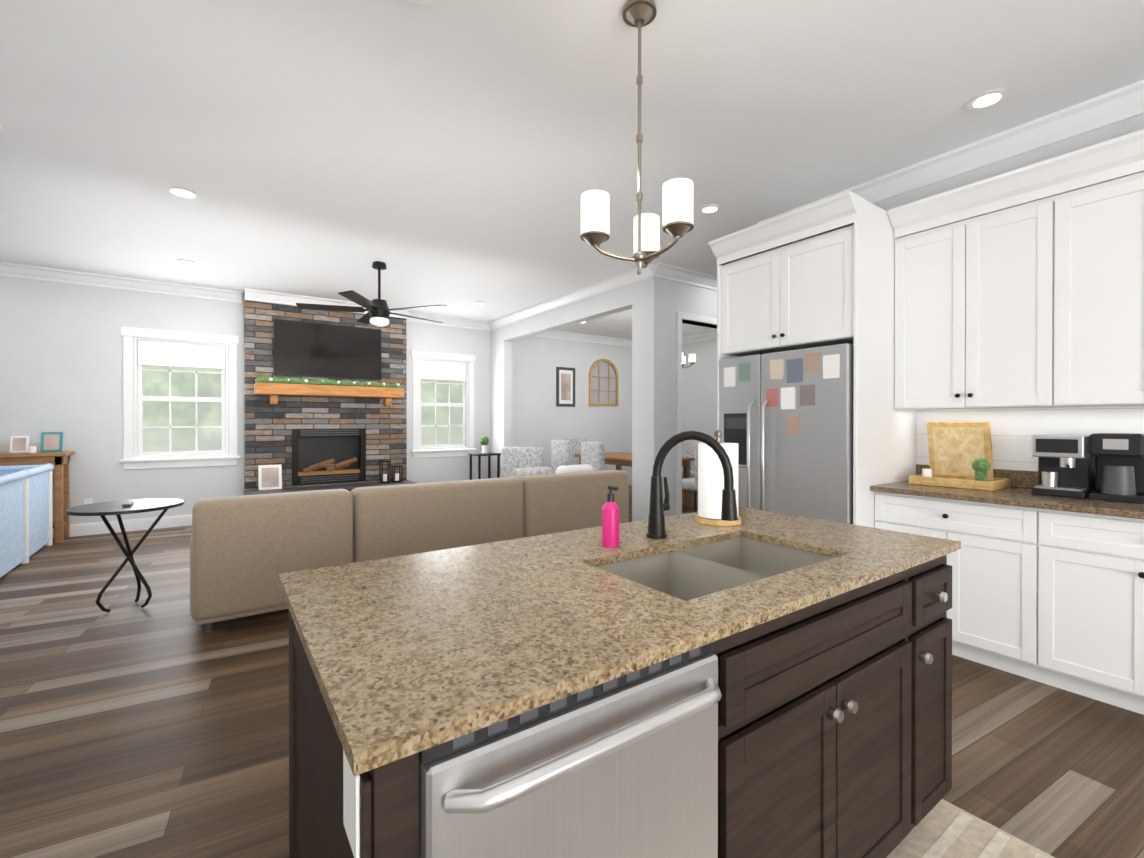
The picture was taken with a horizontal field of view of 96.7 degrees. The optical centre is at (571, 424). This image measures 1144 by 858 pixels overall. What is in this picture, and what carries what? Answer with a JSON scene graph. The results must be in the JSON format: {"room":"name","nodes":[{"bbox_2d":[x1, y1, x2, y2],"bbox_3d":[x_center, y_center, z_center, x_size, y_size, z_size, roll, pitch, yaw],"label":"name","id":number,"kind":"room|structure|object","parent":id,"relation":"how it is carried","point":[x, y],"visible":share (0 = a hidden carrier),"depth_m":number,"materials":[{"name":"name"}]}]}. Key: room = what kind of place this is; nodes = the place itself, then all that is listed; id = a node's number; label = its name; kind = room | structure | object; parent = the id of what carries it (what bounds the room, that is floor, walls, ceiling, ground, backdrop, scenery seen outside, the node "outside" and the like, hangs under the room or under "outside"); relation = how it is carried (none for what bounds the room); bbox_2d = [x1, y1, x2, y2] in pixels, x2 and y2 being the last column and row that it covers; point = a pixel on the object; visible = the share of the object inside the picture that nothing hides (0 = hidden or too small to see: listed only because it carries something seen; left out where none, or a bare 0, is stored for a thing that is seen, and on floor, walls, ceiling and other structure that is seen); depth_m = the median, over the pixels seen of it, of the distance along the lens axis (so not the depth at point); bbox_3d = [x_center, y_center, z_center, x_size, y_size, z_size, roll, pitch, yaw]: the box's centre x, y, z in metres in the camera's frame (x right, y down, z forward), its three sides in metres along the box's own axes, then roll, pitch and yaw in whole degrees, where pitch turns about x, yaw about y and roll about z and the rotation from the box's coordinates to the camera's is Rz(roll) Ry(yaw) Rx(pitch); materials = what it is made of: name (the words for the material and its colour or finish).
{"room":"open-plan kitchen","nodes":[
{"label":"open-plan kitchen","id":0,"kind":"room"},
{"bbox_2d":[0,276,631,523],"bbox_3d":[-4.115,-0.235,6.973,14.500,3.000,0.150,0,0,-35],"label":"wall","id":1,"kind":"structure","parent":0,"point":[61,357],"depth_m":6.15,"materials":[{"name":"paint"}]},
{"bbox_2d":[0,262,241,302],"bbox_3d":[-7.072,-1.661,4.748,6.710,0.130,0.095,0,0,-35],"label":"crown molding","id":2,"kind":"structure","parent":1,"relation":"attached to","point":[6,269],"depth_m":5.95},
{"bbox_2d":[53,498,191,537],"bbox_3d":[-7.094,1.064,4.791,6.710,0.420,0.016,0,0,-35],"label":"baseboard","id":3,"kind":"structure","parent":1,"relation":"attached to","point":[83,529],"depth_m":6.06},
{"bbox_2d":[119,326,239,469],"bbox_3d":[-4.880,-0.315,6.392,1.190,1.695,0.221,0,0,-35],"label":"window","id":4,"kind":"structure","parent":1,"relation":"in","point":[162,349],"depth_m":6.33,"materials":[{"name":"white wood"}]},
{"bbox_2d":[411,350,476,457],"bbox_3d":[-2.107,-0.323,8.333,1.100,1.695,0.221,0,0,-35],"label":"window","id":5,"kind":"structure","parent":1,"relation":"in","point":[434,366],"depth_m":8.30,"materials":[{"name":"white wood"}]},
{"bbox_2d":[406,312,487,330],"bbox_3d":[-2.034,-1.675,8.275,1.390,0.130,0.095,0,0,-35],"label":"crown molding","id":6,"kind":"structure","parent":1,"relation":"attached to","point":[447,321],"depth_m":8.30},
{"bbox_2d":[556,367,574,406],"bbox_3d":[-0.114,-0.716,9.660,0.420,0.740,0.030,0,0,-35],"label":"picture frame","id":7,"kind":"object","parent":1,"relation":"attached to","point":[565,386],"visible":0.98,"depth_m":9.65,"materials":[{"name":"grey wood"}]},
{"bbox_2d":[500,323,631,346],"bbox_3d":[0.186,-1.681,9.829,3.530,0.130,0.095,0,0,-35],"label":"crown molding","id":8,"kind":"structure","parent":1,"relation":"attached to","point":[555,334],"depth_m":9.89,"materials":[{"name":"white wood"}]},
{"bbox_2d":[589,359,618,405],"bbox_3d":[0.641,-0.849,10.185,0.745,0.942,0.035,0,0,-35],"label":"arched mirror","id":9,"kind":"object","parent":1,"relation":"attached to","point":[603,382],"visible":0.98,"depth_m":10.18,"materials":[{"name":"brown wood"}]},
{"bbox_2d":[504,284,631,340],"bbox_3d":[-0.158,-1.555,7.113,0.150,0.360,3.150,0,0,-35],"label":"header beam","id":10,"kind":"structure","parent":0,"point":[609,302],"depth_m":6.75,"materials":[{"name":"paint"}]},
{"bbox_2d":[0,485,1143,857],"bbox_3d":[-0.660,1.346,2.043,14.500,0.120,12.200,0,0,-35],"label":"floor","id":11,"kind":"structure","parent":0,"point":[156,727],"depth_m":2.12,"materials":[{"name":"brown wood"}]},
{"bbox_2d":[0,463,54,577],"bbox_3d":[-5.438,0.843,4.403,1.070,0.865,1.740,0,0,-35],"label":"playpen","id":12,"kind":"object","parent":11,"relation":"on","point":[26,524],"visible":1,"depth_m":4.67,"materials":[{"name":"blue fabric"}]},
{"bbox_2d":[0,432,74,543],"bbox_3d":[-6.056,0.622,5.267,1.260,1.301,0.395,0,0,-35],"label":"console table","id":13,"kind":"object","parent":11,"relation":"on","point":[23,452],"visible":1,"depth_m":5.46,"materials":[{"name":"brown wood"}]},
{"bbox_2d":[66,498,183,612],"bbox_3d":[-3.099,0.909,3.556,0.620,0.735,0.620,0,0,-35],"label":"side table","id":14,"kind":"object","parent":11,"relation":"on","point":[118,509],"visible":1,"depth_m":3.52,"materials":[{"name":"black metal"}]},
{"bbox_2d":[243,290,415,494],"bbox_3d":[-3.292,-0.234,7.035,2.100,2.998,0.688,0,0,-35],"label":"fireplace","id":15,"kind":"object","parent":11,"relation":"on","point":[312,433],"visible":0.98,"depth_m":7.04,"materials":[{"name":"stone"}]},
{"bbox_2d":[258,464,281,489],"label":"decor","id":16,"kind":"object","parent":15,"relation":"on","point":[269,477],"depth_m":6.58,"materials":[{"name":"white paper"}]},
{"bbox_2d":[245,288,407,318],"bbox_3d":[-3.319,-1.667,7.067,2.060,0.130,0.095,0,0,-35],"label":"crown molding","id":17,"kind":"structure","parent":15,"relation":"attached to","point":[271,297],"depth_m":6.79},
{"bbox_2d":[274,319,380,379],"bbox_3d":[-3.354,-1.020,7.069,1.360,0.740,0.054,0,0,-35],"label":"tv","id":18,"kind":"object","parent":15,"relation":"attached to","point":[307,349],"visible":0.94,"depth_m":7.01,"materials":[{"name":"black plastic"}]},
{"bbox_2d":[379,457,402,482],"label":"decor","id":19,"kind":"object","parent":15,"relation":"on","point":[384,476],"depth_m":7.38,"materials":[{"name":"black metal"}]},
{"bbox_2d":[190,464,628,632],"bbox_3d":[-1.343,0.846,4.755,3.508,0.858,1.730,0,0,-35],"label":"sofa","id":20,"kind":"object","parent":11,"relation":"on","point":[246,551],"visible":0.88,"depth_m":3.61,"materials":[{"name":"fabric"}]},
{"bbox_2d":[468,436,500,479],"bbox_3d":[-1.414,0.720,8.227,0.400,1.080,0.400,0,0,-35],"label":"table","id":21,"kind":"object","parent":11,"relation":"on","point":[484,441],"visible":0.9,"depth_m":8.18,"materials":[{"name":"black metal"}]},
{"bbox_2d":[501,447,543,477],"bbox_3d":[-0.844,0.795,7.100,0.700,0.940,0.700,0,0,25],"label":"accent chair","id":22,"kind":"object","parent":11,"relation":"on","point":[512,458],"visible":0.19,"depth_m":7.33,"materials":[{"name":"grey fabric"}]},
{"bbox_2d":[551,440,571,473],"bbox_3d":[-0.005,0.751,7.993,0.500,1.020,0.480,0,0,-35],"label":"dining chair","id":23,"kind":"object","parent":11,"relation":"on","point":[561,452],"visible":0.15,"depth_m":7.80,"materials":[{"name":"grey fabric"}]},
{"bbox_2d":[565,437,586,464],"bbox_3d":[0.188,0.746,9.287,0.480,1.020,0.500,0,0,-35],"label":"dining chair","id":24,"kind":"object","parent":11,"relation":"on","point":[576,442],"visible":0.12,"depth_m":9.39,"materials":[{"name":"grey fabric"}]},
{"bbox_2d":[581,441,604,470],"bbox_3d":[0.454,0.754,7.338,0.500,1.020,0.480,0,0,-35],"label":"dining chair","id":25,"kind":"object","parent":11,"relation":"on","point":[593,454],"visible":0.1,"depth_m":7.10,"materials":[{"name":"grey fabric"}]},
{"bbox_2d":[289,534,960,857],"bbox_3d":[0.274,0.843,1.419,1.789,0.890,0.871,0,0,-35],"label":"kitchen island","id":26,"kind":"object","parent":11,"relation":"on","point":[757,683],"depth_m":1.01,"materials":[{"name":"brown wood"}]},
{"bbox_2d":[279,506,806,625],"bbox_3d":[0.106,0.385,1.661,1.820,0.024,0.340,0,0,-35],"label":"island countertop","id":27,"kind":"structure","parent":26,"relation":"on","point":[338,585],"depth_m":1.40,"materials":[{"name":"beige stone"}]},
{"bbox_2d":[602,486,618,546],"bbox_3d":[0.120,0.281,1.570,0.054,0.184,0.057,0,0,-35],"label":"soap bottle","id":28,"kind":"object","parent":27,"relation":"on","point":[610,522],"visible":1,"depth_m":1.55,"materials":[{"name":"pink plastic"}]},
{"bbox_2d":[646,431,737,538],"bbox_3d":[0.385,0.196,1.658,0.203,0.353,0.243,0,0,-35],"label":"faucet","id":29,"kind":"object","parent":27,"relation":"on","point":[658,507],"visible":1,"depth_m":1.66,"materials":[{"name":"black metal"}]},
{"bbox_2d":[695,430,740,525],"bbox_3d":[0.560,0.195,1.953,0.170,0.351,0.170,0,0,-35],"label":"paper towel","id":30,"kind":"object","parent":27,"relation":"on","point":[710,479],"visible":0.81,"depth_m":1.90,"materials":[{"name":"white paper"}]},
{"bbox_2d":[295,518,960,773],"bbox_3d":[0.350,0.402,1.313,1.820,0.054,0.510,0,0,-35],"label":"island countertop","id":31,"kind":"structure","parent":26,"relation":"on","point":[398,670],"depth_m":0.93,"materials":[{"name":"beige stone"}]},
{"bbox_2d":[574,452,694,507],"bbox_3d":[0.962,0.880,8.182,1.000,0.760,1.800,0,0,-35],"label":"dining table","id":32,"kind":"object","parent":11,"relation":"on","point":[619,460],"visible":0.38,"depth_m":7.74,"materials":[{"name":"brown wood"}]},
{"bbox_2d":[682,443,697,511],"bbox_3d":[1.736,0.755,7.075,0.480,1.020,0.500,0,0,-35],"label":"dining chair","id":33,"kind":"object","parent":11,"relation":"on","point":[689,483],"visible":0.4,"depth_m":6.83,"materials":[{"name":"grey"}]},
{"bbox_2d":[682,440,702,503],"bbox_3d":[1.929,0.750,8.370,0.500,1.020,0.480,0,0,-35],"label":"dining chair","id":34,"kind":"object","parent":11,"relation":"on","point":[690,448],"visible":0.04,"depth_m":8.51,"materials":[{"name":"grey fabric"}]},
{"bbox_2d":[718,343,853,523],"bbox_3d":[1.651,0.397,3.578,0.881,1.765,0.946,0,0,-35],"label":"fridge","id":35,"kind":"object","parent":11,"relation":"on","point":[785,420],"visible":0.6,"depth_m":3.25,"materials":[{"name":"grey metal"}]},
{"bbox_2d":[869,493,1016,674],"bbox_3d":[2.311,0.837,2.932,0.605,0.890,0.809,0,0,-35],"label":"base cabinet","id":36,"kind":"object","parent":11,"relation":"on","point":[983,612],"depth_m":2.69,"materials":[{"name":"white wood"}]},
{"bbox_2d":[886,799,1054,857],"bbox_3d":[0.933,1.282,1.138,1.230,0.014,0.630,0,0,-35],"label":"rug","id":37,"kind":"object","parent":11,"relation":"on","point":[943,829],"visible":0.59,"depth_m":1.56,"materials":[{"name":"fabric"}]},
{"bbox_2d":[1017,509,1143,714],"bbox_3d":[2.724,0.839,2.341,0.605,0.890,0.868,0,0,-35],"label":"base cabinet","id":38,"kind":"object","parent":11,"relation":"on","point":[1080,576],"depth_m":2.35,"materials":[{"name":"white wood"}]},
{"bbox_2d":[869,481,1143,520],"bbox_3d":[3.581,0.391,1.072,0.656,0.030,5.310,0,0,-35],"label":"countertop","id":39,"kind":"structure","parent":38,"relation":"on","point":[1023,498],"depth_m":2.57,"materials":[{"name":"brown stone"}]},
{"bbox_2d":[909,422,1010,490],"bbox_3d":[2.330,0.175,3.070,0.300,0.384,0.420,0,0,-35],"label":"cutting board","id":40,"kind":"object","parent":39,"relation":"on","point":[960,454],"visible":0.98,"depth_m":3.09,"materials":[{"name":"brown wood"}]},
{"bbox_2d":[0,0,1143,339],"bbox_3d":[-0.660,-1.768,2.031,14.500,0.132,12.200,0,0,-35],"label":"ceiling","id":41,"kind":"structure","parent":0,"point":[454,158],"depth_m":2.88,"materials":[{"name":"paint"}]},
{"bbox_2d":[296,261,446,326],"bbox_3d":[-2.093,-1.391,5.492,1.544,0.674,1.468,0,0,-35],"label":"fan","id":42,"kind":"object","parent":41,"relation":"hanging from","point":[378,313],"visible":1,"depth_m":5.36,"materials":[{"name":"black metal"}]},
{"bbox_2d":[580,0,693,274],"bbox_3d":[0.288,-1.166,2.061,0.442,1.095,0.423,0,0,-35],"label":"chandelier","id":43,"kind":"object","parent":41,"relation":"hanging from","point":[677,203],"visible":1,"depth_m":2.03,"materials":[{"name":"white glass"}]},
{"bbox_2d":[682,353,694,367],"bbox_3d":[1.604,-1.278,7.915,0.557,0.920,0.541,0,0,-35],"label":"dining chandelier","id":44,"kind":"object","parent":41,"relation":"hanging from","point":[691,359],"visible":0.25,"depth_m":7.81,"materials":[{"name":"silver metal"}]},
{"bbox_2d":[632,277,664,521],"bbox_3d":[0.854,-0.229,5.691,0.170,3.000,0.350,0,0,-35],"label":"column","id":45,"kind":"structure","parent":0,"point":[648,368],"depth_m":5.59,"materials":[{"name":"paint"}]},
{"bbox_2d":[665,279,716,516],"bbox_3d":[2.468,-0.234,6.698,3.630,3.000,0.186,0,0,-35],"label":"wall","id":46,"kind":"structure","parent":0,"point":[690,304],"depth_m":5.66,"materials":[{"name":"paint"}]},
{"bbox_2d":[660,262,716,290],"bbox_3d":[2.427,-1.668,6.514,3.660,0.130,0.095,0,0,-35],"label":"crown molding","id":47,"kind":"structure","parent":46,"relation":"attached to","point":[669,272],"depth_m":5.73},
{"bbox_2d":[682,338,716,469],"bbox_3d":[3.299,-0.242,8.806,0.150,3.000,5.350,0,0,-35],"label":"wall","id":48,"kind":"structure","parent":0,"point":[699,394],"depth_m":9.84,"materials":[{"name":"paint"}]},
{"bbox_2d":[682,330,716,343],"bbox_3d":[3.198,-1.677,8.730,0.095,0.130,5.350,0,0,-35],"label":"crown molding","id":49,"kind":"structure","parent":48,"relation":"attached to","point":[712,334],"depth_m":9.78,"materials":[{"name":"white wood"}]},
{"bbox_2d":[709,191,868,264],"bbox_3d":[1.371,-1.261,3.375,0.195,0.153,1.010,0,0,-35],"label":"crown molding","id":50,"kind":"structure","parent":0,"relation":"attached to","point":[838,211],"depth_m":3.24,"materials":[{"name":"white wood"}]},
{"bbox_2d":[490,113,1143,477],"bbox_3d":[2.050,-0.222,3.965,0.150,3.000,11.850,0,0,-35],"label":"wall","id":51,"kind":"structure","parent":0,"point":[500,392],"depth_m":3.43,"materials":[{"name":"paint"}]},
{"bbox_2d":[488,262,659,330],"bbox_3d":[-0.274,-1.670,7.065,0.095,0.130,4.095,0,0,-35],"label":"crown molding","id":52,"kind":"structure","parent":51,"relation":"attached to","point":[628,277],"depth_m":6.51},
{"bbox_2d":[717,253,776,356],"bbox_3d":[1.581,-0.929,3.792,0.806,0.815,0.563,0,0,-35],"label":"upper cabinet","id":53,"kind":"object","parent":51,"relation":"attached to","point":[743,285],"depth_m":3.63,"materials":[{"name":"white wood"}]},
{"bbox_2d":[769,202,892,356],"bbox_3d":[1.833,-0.928,3.432,0.806,0.815,0.563,0,0,-35],"label":"upper cabinet","id":54,"kind":"object","parent":51,"relation":"attached to","point":[834,288],"depth_m":3.14,"materials":[{"name":"white wood"}]},
{"bbox_2d":[889,225,960,412],"bbox_3d":[2.311,-0.716,3.152,0.345,1.235,0.437,0,0,-35],"label":"upper cabinet","id":55,"kind":"object","parent":51,"relation":"attached to","point":[919,351],"depth_m":3.12,"materials":[{"name":"white wood"}]},
{"bbox_2d":[758,79,1143,223],"bbox_3d":[3.484,-1.648,1.697,0.095,0.130,6.500,0,0,-35],"label":"crown molding","id":56,"kind":"structure","parent":51,"relation":"attached to","point":[1112,107],"depth_m":2.99,"materials":[{"name":"white wood"}]},
{"bbox_2d":[949,201,1032,412],"bbox_3d":[2.509,-0.715,2.870,0.345,1.235,0.501,0,0,-35],"label":"upper cabinet","id":57,"kind":"object","parent":51,"relation":"attached to","point":[1009,307],"depth_m":2.83,"materials":[{"name":"white wood"}]},
{"bbox_2d":[913,465,1096,490],"bbox_3d":[3.841,0.325,1.254,0.020,0.100,5.310,0,0,-35],"label":"backsplash","id":58,"kind":"structure","parent":51,"relation":"attached to","point":[1023,478],"depth_m":2.99,"materials":[{"name":"brown stone"}]},
{"bbox_2d":[889,129,1143,240],"bbox_3d":[3.569,-1.252,1.056,0.195,0.153,5.310,0,0,-35],"label":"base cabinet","id":59,"kind":"object","parent":51,"relation":"attached to","point":[1114,159],"depth_m":2.67,"materials":[{"name":"white wood"}]},
{"bbox_2d":[1033,173,1140,408],"bbox_3d":[2.723,-0.714,2.564,0.345,1.235,0.501,0,0,-35],"label":"upper cabinet","id":60,"kind":"object","parent":51,"relation":"attached to","point":[1085,240],"depth_m":2.52,"materials":[{"name":"white wood"}]},
{"bbox_2d":[1137,173,1143,408],"bbox_3d":[2.939,-0.713,2.255,0.345,1.235,0.501,0,0,-35],"label":"upper cabinet","id":61,"kind":"object","parent":51,"relation":"attached to","point":[1140,220],"depth_m":2.37,"materials":[{"name":"white wood"}]},
{"label":"outside","id":62,"kind":"structure","parent":0,"visible":0},
{"bbox_2d":[143,365,461,451],"bbox_3d":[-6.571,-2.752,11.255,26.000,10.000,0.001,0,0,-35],"label":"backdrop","id":63,"kind":"structure","parent":62,"point":[155,383],"depth_m":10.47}
]}

